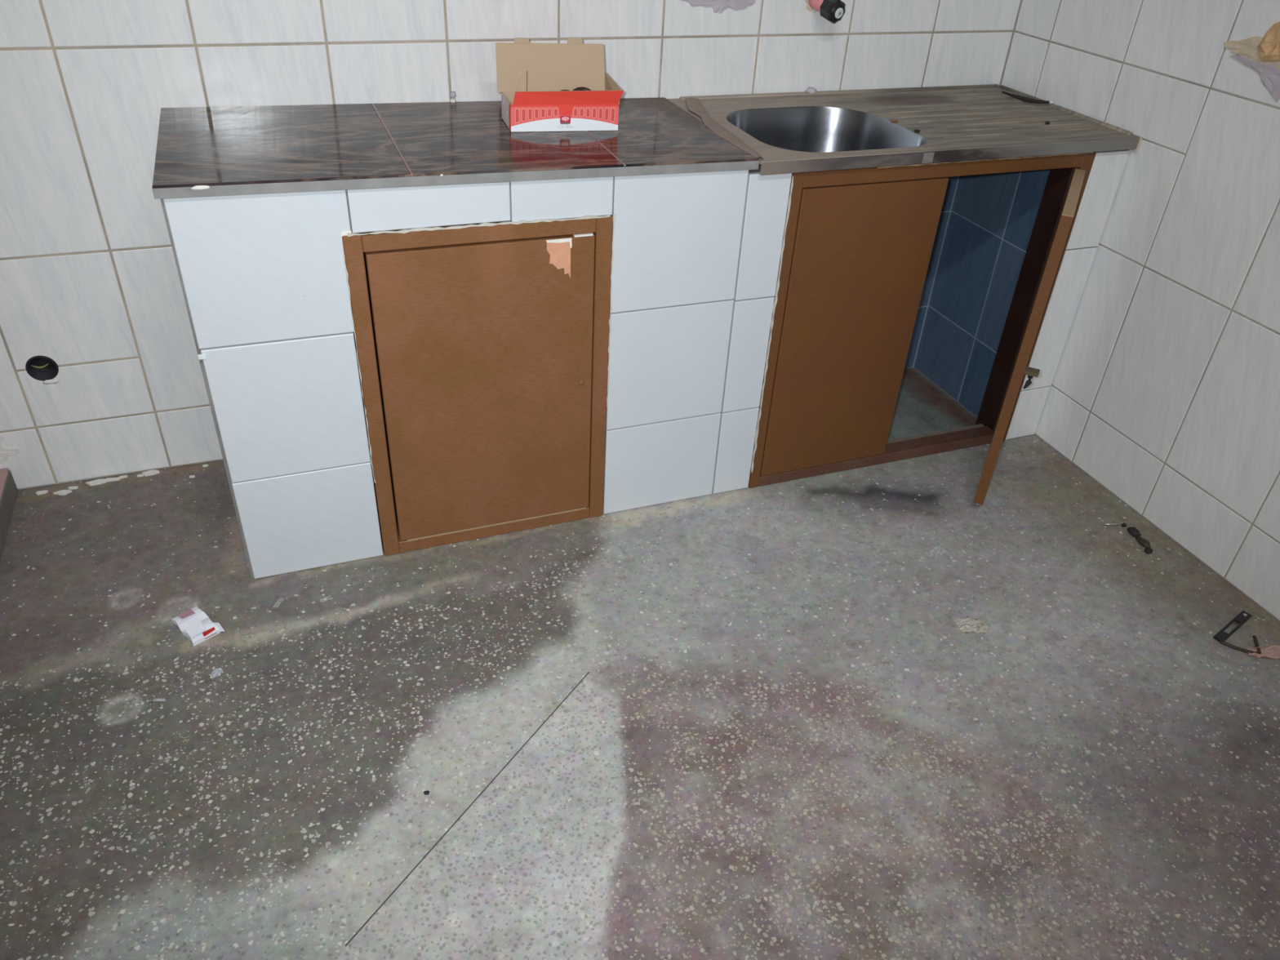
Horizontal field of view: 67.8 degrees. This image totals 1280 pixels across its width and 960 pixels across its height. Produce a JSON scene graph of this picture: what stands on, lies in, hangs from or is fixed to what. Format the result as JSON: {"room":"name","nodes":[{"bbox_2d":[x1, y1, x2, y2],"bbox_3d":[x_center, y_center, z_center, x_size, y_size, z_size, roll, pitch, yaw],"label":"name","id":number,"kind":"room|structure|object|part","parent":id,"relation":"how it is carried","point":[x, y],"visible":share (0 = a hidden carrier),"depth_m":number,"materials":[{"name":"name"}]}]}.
{"room":"damaged room","nodes":[
{"label":"damaged room","id":0,"kind":"room"},
{"bbox_2d":[0,0,1022,489],"bbox_3d":[-0.441,-1.291,1.853,3.350,2.700,0.171,-10,37,-18],"label":"wall","id":1,"kind":"structure","parent":0,"point":[90,282],"depth_m":2.06,"materials":[{"name":"beige tile"}]},
{"bbox_2d":[0,467,17,558],"bbox_3d":[-1.599,0.249,1.847,0.577,0.066,0.749,-10,37,-18],"label":"trim","id":2,"kind":"structure","parent":1,"relation":"attached to","point":[8,489],"depth_m":2.15,"materials":[{"name":"stone"}]},
{"bbox_2d":[25,355,59,384],"bbox_3d":[-1.341,-0.268,2.145,0.062,0.071,0.095,-10,37,-18],"label":"pipe stub","id":3,"kind":"object","parent":1,"relation":"attached to","point":[44,368],"visible":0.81,"depth_m":2.13,"materials":[{"name":"black plastic"}]},
{"bbox_2d":[804,0,844,23],"bbox_3d":[0.439,-1.125,2.250,0.055,0.071,0.106,-19,41,-29],"label":"water valve","id":4,"kind":"object","parent":1,"relation":"attached to","point":[833,11],"visible":1,"depth_m":2.23,"materials":[{"name":"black plastic"}]},
{"bbox_3d":[0.452,-1.105,2.236,0.053,0.057,0.049,-22,42,-32],"label":"knob","id":5,"kind":"part","parent":4,"relation":"part of","materials":[{"name":"black plastic"}]},
{"bbox_2d":[0,367,1279,959],"bbox_3d":[0.087,0.842,1.199,3.223,0.002,3.625,-10,37,-18],"label":"floor","id":6,"kind":"structure","parent":0,"point":[758,722],"depth_m":1.74,"materials":[{"name":"concrete"}]},
{"bbox_2d":[35,489,48,495],"bbox_3d":[-1.404,0.030,2.234,0.026,0.003,0.014,-10,37,-18],"label":"flake","id":7,"kind":"object","parent":6,"relation":"on","point":[39,492],"visible":1,"depth_m":2.23,"materials":[{"name":"white paint"}]},
{"bbox_2d":[53,489,71,495],"bbox_3d":[-1.358,0.029,2.238,0.037,0.004,0.018,4,35,1],"label":"flake","id":8,"kind":"object","parent":6,"relation":"on","point":[63,492],"visible":1,"depth_m":2.23,"materials":[{"name":"white paint"}]},
{"bbox_2d":[67,485,78,489],"bbox_3d":[-1.343,0.019,2.255,0.022,0.004,0.008,-4,35,-10],"label":"flake","id":9,"kind":"object","parent":6,"relation":"on","point":[77,486],"visible":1,"depth_m":2.25,"materials":[{"name":"white paint"}]},
{"bbox_2d":[85,478,108,486],"bbox_3d":[-1.299,0.005,2.277,0.048,0.004,0.018,-19,40,-28],"label":"flake","id":10,"kind":"object","parent":6,"relation":"on","point":[97,482],"visible":1,"depth_m":2.27,"materials":[{"name":"white paint"}]},
{"bbox_2d":[105,476,121,481],"bbox_3d":[-1.271,-0.001,2.291,0.043,0.003,0.014,-10,37,-18],"label":"flake","id":11,"kind":"object","parent":6,"relation":"on","point":[110,479],"visible":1,"depth_m":2.29,"materials":[{"name":"white paint"}]},
{"bbox_2d":[119,475,128,478],"bbox_3d":[-1.249,-0.007,2.301,0.020,0.004,0.007,-10,37,-18],"label":"flake","id":12,"kind":"object","parent":6,"relation":"on","point":[123,476],"visible":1,"depth_m":2.30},
{"bbox_2d":[142,469,159,476],"bbox_3d":[-1.192,-0.017,2.319,0.037,0.004,0.018,-20,41,-30],"label":"flake","id":13,"kind":"object","parent":6,"relation":"on","point":[153,472],"visible":1,"depth_m":2.32,"materials":[{"name":"white paint"}]},
{"bbox_2d":[152,697,165,702],"bbox_3d":[-0.880,0.402,1.742,0.026,0.004,0.007,2,35,-2],"label":"scrap","id":14,"kind":"object","parent":6,"relation":"on","point":[156,699],"visible":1,"depth_m":1.74,"materials":[{"name":"silver metal"}]},
{"bbox_2d":[171,605,224,646],"bbox_3d":[-0.881,0.285,1.895,0.098,0.023,0.064,30,43,33],"label":"packet","id":15,"kind":"object","parent":6,"relation":"on","point":[193,624],"visible":1,"depth_m":1.89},
{"bbox_2d":[177,608,195,618],"bbox_3d":[-0.908,0.269,1.905,0.020,0.003,0.027,30,43,33],"label":"print","id":16,"kind":"object","parent":15,"relation":"on","point":[189,614],"depth_m":1.90},
{"bbox_2d":[208,667,223,679],"bbox_3d":[-0.800,0.364,1.798,0.016,0.009,0.028,27,41,30],"label":"scrap","id":17,"kind":"object","parent":6,"relation":"on","point":[217,672],"visible":1,"depth_m":1.80,"materials":[{"name":"white paper"}]},
{"bbox_2d":[423,790,429,795],"bbox_3d":[-0.360,0.527,1.607,0.010,0.006,0.008,-10,37,-18],"label":"pebble","id":18,"kind":"object","parent":6,"relation":"on","point":[427,792],"visible":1,"depth_m":1.60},
{"bbox_2d":[160,169,748,578],"bbox_3d":[-0.389,-0.345,2.144,1.076,0.823,0.502,-10,37,-18],"label":"base cabinet","id":19,"kind":"object","parent":6,"relation":"on","point":[550,352],"visible":1,"depth_m":1.91,"materials":[{"name":"white tile"}]},
{"bbox_2d":[197,353,207,359],"bbox_3d":[-0.791,-0.223,1.721,0.014,0.010,0.003,-10,37,-18],"label":"spacer","id":20,"kind":"object","parent":19,"relation":"attached to","point":[201,357],"visible":1,"depth_m":1.72,"materials":[{"name":"white plastic"}]},
{"bbox_2d":[151,97,759,199],"bbox_3d":[-0.364,-0.684,1.908,1.098,0.039,0.505,-10,37,-18],"label":"countertop","id":21,"kind":"structure","parent":19,"relation":"on","point":[230,150],"depth_m":1.82,"materials":[{"name":"brown stone"}]},
{"bbox_2d":[495,37,623,132],"bbox_3d":[-0.166,-0.815,1.962,0.240,0.158,0.125,-7,36,-16],"label":"carton","id":22,"kind":"object","parent":21,"relation":"on","point":[531,77],"depth_m":1.97,"materials":[{"name":"red cardboard"}]},
{"bbox_2d":[502,97,506,119],"bbox_3d":[-0.281,-0.769,1.972,0.001,0.032,0.050,-7,36,-16],"label":"print","id":23,"kind":"object","parent":22,"relation":"on","point":[502,98],"depth_m":1.98},
{"bbox_3d":[-0.275,-0.759,1.959,0.002,0.054,0.105,-7,36,-16],"label":"panel","id":24,"kind":"part","parent":22,"relation":"part of","materials":[{"name":"white cardboard"}]},
{"bbox_3d":[-0.183,-0.800,2.031,0.227,0.056,0.002,-8,36,-16],"label":"panel","id":25,"kind":"part","parent":22,"relation":"part of","materials":[{"name":"white cardboard"}]},
{"bbox_2d":[515,109,519,122],"bbox_3d":[-0.248,-0.734,1.918,0.007,0.026,0.001,-6,36,-15],"label":"print","id":26,"kind":"object","parent":22,"relation":"on","point":[516,110],"depth_m":1.92},
{"bbox_2d":[521,109,525,120],"bbox_3d":[-0.235,-0.737,1.921,0.007,0.022,0.001,-8,36,-18],"label":"print","id":27,"kind":"object","parent":22,"relation":"on","point":[522,110],"depth_m":1.92},
{"bbox_2d":[528,109,531,119],"bbox_3d":[-0.222,-0.740,1.924,0.007,0.020,0.001,-6,36,-15],"label":"print","id":28,"kind":"object","parent":22,"relation":"on","point":[529,110],"depth_m":1.92},
{"bbox_2d":[534,109,537,118],"bbox_3d":[-0.209,-0.742,1.927,0.007,0.018,0.001,-6,36,-15],"label":"print","id":29,"kind":"object","parent":22,"relation":"on","point":[535,110],"depth_m":1.93},
{"bbox_2d":[541,108,544,117],"bbox_3d":[-0.197,-0.744,1.931,0.007,0.016,0.001,-6,36,-15],"label":"print","id":30,"kind":"object","parent":22,"relation":"on","point":[543,109],"depth_m":1.93},
{"bbox_2d":[547,108,551,116],"bbox_3d":[-0.184,-0.746,1.934,0.007,0.015,0.001,-6,36,-15],"label":"print","id":31,"kind":"object","parent":22,"relation":"on","point":[549,109],"depth_m":1.93},
{"bbox_3d":[-0.184,-0.863,1.993,0.234,0.094,0.014,-7,36,-16],"label":"lid","id":32,"kind":"part","parent":22,"relation":"part of","materials":[{"name":"beige cardboard"}]},
{"bbox_2d":[554,108,557,115],"bbox_3d":[-0.171,-0.748,1.937,0.007,0.014,0.001,-6,36,-15],"label":"print","id":33,"kind":"object","parent":22,"relation":"on","point":[555,109],"depth_m":1.94},
{"bbox_3d":[-0.153,-0.742,1.950,0.227,0.056,0.002,-8,36,-16],"label":"panel","id":34,"kind":"part","parent":22,"relation":"part of","materials":[{"name":"red cardboard"}]},
{"bbox_2d":[573,108,577,115],"bbox_3d":[-0.132,-0.753,1.949,0.007,0.014,0.001,-6,36,-15],"label":"print","id":35,"kind":"object","parent":22,"relation":"on","point":[575,109],"depth_m":1.95},
{"bbox_3d":[-0.136,-0.796,2.003,0.101,0.050,0.045,-10,37,-18],"label":"cable coil","id":36,"kind":"part","parent":22,"relation":"part of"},
{"bbox_2d":[580,108,583,115],"bbox_3d":[-0.119,-0.754,1.953,0.007,0.015,0.001,-6,36,-15],"label":"print","id":37,"kind":"object","parent":22,"relation":"on","point":[581,109],"depth_m":1.95},
{"bbox_2d":[586,108,589,116],"bbox_3d":[-0.107,-0.755,1.957,0.007,0.016,0.001,-6,36,-15],"label":"print","id":38,"kind":"object","parent":22,"relation":"on","point":[588,109],"depth_m":1.96},
{"bbox_2d":[592,108,595,117],"bbox_3d":[-0.094,-0.756,1.961,0.007,0.018,0.001,-8,36,-18],"label":"print","id":39,"kind":"object","parent":22,"relation":"on","point":[593,109],"depth_m":1.96},
{"bbox_2d":[599,108,602,118],"bbox_3d":[-0.082,-0.757,1.965,0.007,0.020,0.001,-6,36,-15],"label":"print","id":40,"kind":"object","parent":22,"relation":"on","point":[600,109],"depth_m":1.96},
{"bbox_2d":[604,108,608,119],"bbox_3d":[-0.069,-0.757,1.970,0.007,0.022,0.001,-6,36,-15],"label":"print","id":41,"kind":"object","parent":22,"relation":"on","point":[606,109],"depth_m":1.97},
{"bbox_2d":[611,108,614,121],"bbox_3d":[-0.056,-0.757,1.974,0.007,0.026,0.001,-6,36,-15],"label":"print","id":42,"kind":"object","parent":22,"relation":"on","point":[612,109],"depth_m":1.97},
{"bbox_3d":[-0.312,-0.177,1.988,0.437,0.661,0.022,-10,37,-18],"label":"door","id":43,"kind":"part","parent":19,"relation":"part of","materials":[{"name":"brown paint"}]},
{"bbox_2d":[711,149,1130,505],"bbox_3d":[0.630,-0.428,2.376,0.998,0.794,0.780,-10,37,-18],"label":"base cabinet","id":44,"kind":"object","parent":6,"relation":"on","point":[971,276],"visible":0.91,"depth_m":2.29,"materials":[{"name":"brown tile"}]},
{"bbox_3d":[0.487,-0.340,2.243,0.363,0.723,0.021,-10,37,-18],"label":"door","id":45,"kind":"part","parent":44,"relation":"part of","materials":[{"name":"brown paint"}]},
{"bbox_2d":[666,84,1142,175],"bbox_3d":[0.600,-0.782,2.281,0.998,0.178,0.514,-10,37,-18],"label":"sink","id":46,"kind":"object","parent":44,"relation":"on","point":[805,131],"visible":0.66,"depth_m":2.25,"materials":[{"name":"metal"}]},
{"bbox_3d":[0.402,-0.719,2.179,0.385,0.172,0.356,-10,37,-18],"label":"bowl","id":47,"kind":"part","parent":46,"relation":"part of","materials":[{"name":"metal"}]},
{"bbox_2d":[1001,91,1053,103],"bbox_3d":[0.989,-0.976,2.435,0.136,0.014,0.015,29,42,31],"label":"stick","id":48,"kind":"object","parent":46,"relation":"on","point":[1016,96],"visible":1,"depth_m":2.43,"materials":[{"name":"black plastic"}]},
{"bbox_3d":[0.926,-0.330,2.272,0.023,0.722,0.363,17,37,19],"label":"door","id":49,"kind":"part","parent":44,"relation":"part of","materials":[{"name":"brown paint"}]},
{"bbox_2d":[952,617,989,633],"bbox_3d":[0.701,0.307,2.011,0.074,0.009,0.043,3,35,-1],"label":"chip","id":50,"kind":"object","parent":6,"relation":"on","point":[969,624],"visible":1,"depth_m":2.01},
{"bbox_2d":[1126,526,1152,553],"bbox_3d":[1.204,0.143,2.288,0.023,0.020,0.095,-2,35,-8],"label":"lump","id":51,"kind":"object","parent":6,"relation":"on","point":[1132,531],"visible":1,"depth_m":2.28,"materials":[{"name":"brown rubber"}]},
{"bbox_2d":[1213,610,1261,653],"bbox_3d":[1.289,0.330,2.020,0.124,0.020,0.083,-21,42,-31],"label":"metal bracket","id":52,"kind":"object","parent":6,"relation":"on","point":[1243,616],"visible":1,"depth_m":2.02,"materials":[{"name":"black metal"}]},
{"bbox_3d":[1.271,0.314,2.040,0.121,0.016,0.020,-21,42,-31],"label":"slotted plate","id":53,"kind":"part","parent":52,"relation":"part of","materials":[{"name":"black plastic"}]},
{"bbox_3d":[1.273,0.350,2.002,0.093,0.006,0.049,-5,36,-12],"label":"arm","id":54,"kind":"part","parent":52,"relation":"part of","materials":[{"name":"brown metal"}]},
{"bbox_2d":[1246,644,1279,659],"bbox_3d":[1.323,0.359,1.988,0.118,0.011,0.031,1,35,-4],"label":"rag","id":55,"kind":"object","parent":6,"relation":"on","point":[1272,651],"visible":1,"depth_m":1.99,"materials":[{"name":"pink fabric"}]},
{"bbox_2d":[1000,0,1279,621],"bbox_3d":[1.704,-0.531,0.945,0.167,2.700,3.602,-10,37,-18],"label":"wall","id":56,"kind":"structure","parent":0,"point":[1164,391],"depth_m":2.17,"materials":[{"name":"beige tile"}]}
]}

